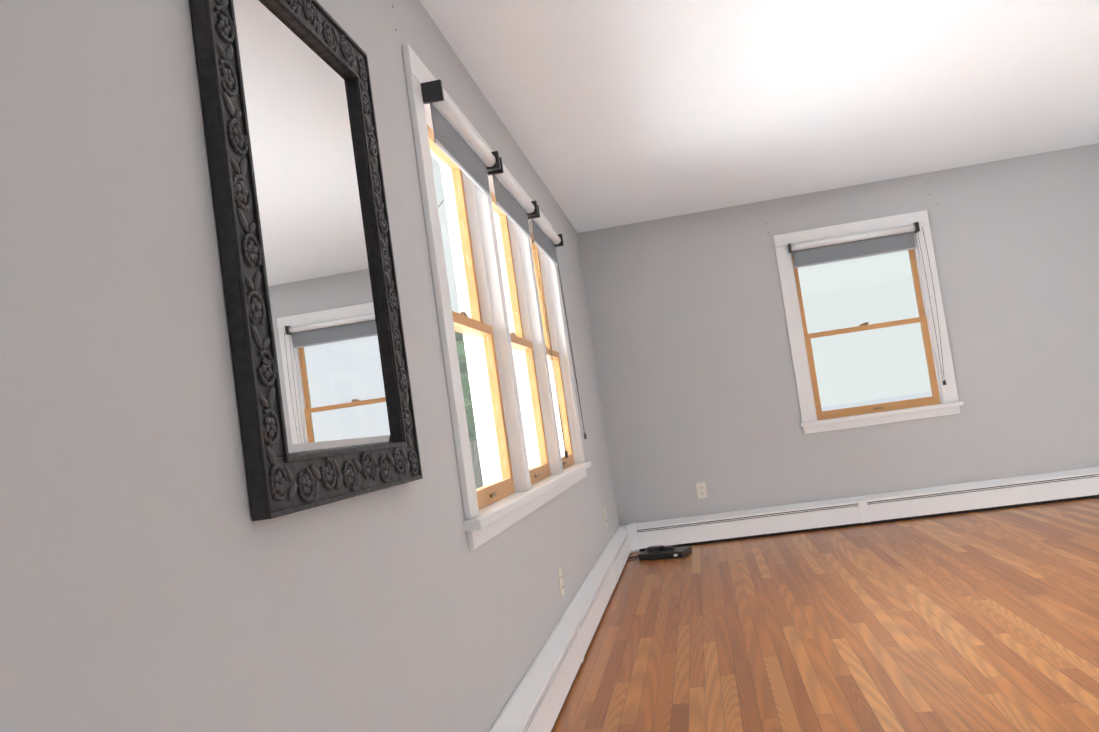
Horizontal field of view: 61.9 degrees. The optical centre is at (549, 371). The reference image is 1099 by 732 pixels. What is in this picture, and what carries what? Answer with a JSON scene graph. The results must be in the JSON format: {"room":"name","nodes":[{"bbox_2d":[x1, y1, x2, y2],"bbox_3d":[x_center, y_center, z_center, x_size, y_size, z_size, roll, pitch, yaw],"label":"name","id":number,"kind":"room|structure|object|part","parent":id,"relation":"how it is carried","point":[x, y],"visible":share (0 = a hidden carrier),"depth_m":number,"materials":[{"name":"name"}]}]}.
{"room":"empty living room","nodes":[
{"label":"empty living room","id":0,"kind":"room"},
{"bbox_2d":[0,0,619,731],"bbox_3d":[-0.243,0.267,3.218,0.150,2.940,7.800,-9,-3,9],"label":"wall","id":1,"kind":"structure","parent":0,"point":[154,576],"depth_m":1.27,"materials":[{"name":"grey paint"}]},
{"bbox_2d":[190,0,422,520],"bbox_3d":[-0.445,-0.270,1.801,0.035,1.030,0.780,-9,-3,9],"label":"mirror","id":2,"kind":"object","parent":1,"relation":"attached to","point":[323,385],"visible":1,"depth_m":1.70,"materials":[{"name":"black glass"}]},
{"bbox_2d":[401,44,590,549],"bbox_3d":[-0.167,-0.167,3.973,0.200,1.475,2.750,-9,-3,9],"label":"window","id":3,"kind":"structure","parent":1,"relation":"in","point":[485,524],"depth_m":3.51,"materials":[{"name":"white wood"}]},
{"bbox_3d":[-0.181,-0.163,3.975,0.090,1.300,2.510,-9,-3,9],"label":"triple window sash","id":4,"kind":"part","parent":3,"relation":"part of","materials":[{"name":"brown wood"}]},
{"bbox_2d":[421,79,586,457],"bbox_3d":[-0.068,-0.216,3.979,0.065,1.235,2.574,-9,-3,9],"label":"window blind","id":5,"kind":"object","parent":3,"relation":"attached to","point":[459,143],"visible":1,"depth_m":3.46,"materials":[{"name":"white fabric"}]},
{"bbox_2d":[489,525,631,731],"bbox_3d":[0.004,1.111,3.261,0.072,0.207,7.133,-9,-3,9],"label":"baseboard heater","id":6,"kind":"object","parent":1,"relation":"attached to","point":[536,701],"visible":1,"depth_m":3.51,"materials":[{"name":"white metal"}]},
{"bbox_2d":[557,568,564,596],"bbox_3d":[0.051,0.912,3.973,0.009,0.114,0.070,-9,-3,9],"label":"electrical outlet","id":7,"kind":"object","parent":1,"relation":"attached to","point":[560,579],"visible":1,"depth_m":3.95,"materials":[{"name":"beige plastic"}]},
{"bbox_2d":[603,508,606,526],"bbox_3d":[0.366,0.953,5.983,0.009,0.114,0.070,-9,-3,9],"label":"electrical outlet","id":8,"kind":"object","parent":1,"relation":"attached to","point":[605,518],"visible":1,"depth_m":5.96,"materials":[{"name":"beige plastic"}]},
{"bbox_2d":[419,0,1098,232],"bbox_3d":[1.578,-1.551,2.996,4.310,0.120,7.800,-9,-3,9],"label":"ceiling","id":9,"kind":"structure","parent":0,"point":[611,113],"depth_m":4.39,"materials":[{"name":"white paint"}]},
{"bbox_2d":[551,498,1098,731],"bbox_3d":[2.643,0.874,2.736,5.760,0.120,7.800,-9,-3,9],"label":"floor","id":10,"kind":"structure","parent":0,"point":[984,621],"depth_m":3.76,"materials":[{"name":"brown wood"}]},
{"bbox_2d":[626,545,691,561],"bbox_3d":[0.649,1.275,6.415,0.687,0.074,0.334,-9,-3,9],"label":"cable box","id":11,"kind":"object","parent":10,"relation":"on","point":[659,552],"visible":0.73,"depth_m":6.33,"materials":[{"name":"black plastic"}]},
{"bbox_2d":[578,143,1098,525],"bbox_3d":[2.465,0.091,6.669,4.160,2.940,0.150,-9,-3,9],"label":"wall","id":12,"kind":"structure","parent":0,"point":[694,363],"depth_m":6.66,"materials":[{"name":"grey paint"}]},
{"bbox_2d":[696,482,707,498],"bbox_3d":[1.126,0.878,6.772,0.070,0.114,0.009,-9,-3,9],"label":"electrical outlet","id":13,"kind":"object","parent":12,"relation":"attached to","point":[701,490],"visible":1,"depth_m":6.77,"materials":[{"name":"beige plastic"}]},
{"bbox_2d":[629,466,1098,552],"bbox_3d":[2.458,0.960,6.526,3.793,0.207,0.072,-9,-3,9],"label":"baseboard heater","id":14,"kind":"object","parent":12,"relation":"attached to","point":[1009,492],"visible":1,"depth_m":6.52,"materials":[{"name":"white metal"}]},
{"bbox_2d":[773,210,963,433],"bbox_3d":[2.294,-0.351,6.688,1.130,1.475,0.200,-9,-3,9],"label":"window","id":15,"kind":"structure","parent":12,"relation":"in","point":[950,405],"depth_m":6.64,"materials":[{"name":"white wood"}]},
{"bbox_3d":[2.297,-0.348,6.702,0.890,1.300,0.090,-9,-3,9],"label":"single window sash","id":16,"kind":"part","parent":15,"relation":"part of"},
{"bbox_2d":[787,222,945,384],"bbox_3d":[2.289,-0.422,6.587,0.956,1.175,0.065,-9,-3,9],"label":"window blind","id":17,"kind":"object","parent":15,"relation":"attached to","point":[859,245],"visible":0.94,"depth_m":6.62,"materials":[{"name":"white fabric"}]},
{"label":"outside","id":18,"kind":"structure","parent":0,"visible":0},
{"bbox_2d":[822,391,931,410],"bbox_3d":[-60.829,13.835,61.146,300.000,0.400,340.000,-9,-3,9],"label":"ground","id":19,"kind":"structure","parent":18,"point":[883,400],"depth_m":61.62,"materials":[{"name":"white"}]},
{"bbox_2d":[438,198,482,483],"bbox_3d":[-2.270,-3.312,33.769,12.133,14.822,20.080,-9,-3,9],"label":"tree","id":20,"kind":"object","parent":19,"relation":"on","point":[466,392],"depth_m":24.96,"materials":[{"name":"green plant"}]},
{"bbox_3d":[3.311,2.277,22.235,15.500,0.020,17.500,-9,-3,9],"label":"yard","id":21,"kind":"structure","parent":19,"relation":"on","visible":0},
{"bbox_2d":[470,437,482,488],"bbox_3d":[0.446,1.938,21.741,10.597,1.429,0.024,-6,-4,-32],"label":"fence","id":22,"kind":"object","parent":21,"relation":"on","point":[478,466],"depth_m":20.45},
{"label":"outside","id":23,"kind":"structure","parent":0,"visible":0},
{"bbox_2d":[431,156,930,406],"bbox_3d":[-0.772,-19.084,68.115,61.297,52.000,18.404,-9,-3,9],"label":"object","id":24,"kind":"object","parent":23,"point":[879,382],"depth_m":70.12,"materials":[{"name":"clear glass"}]}
]}

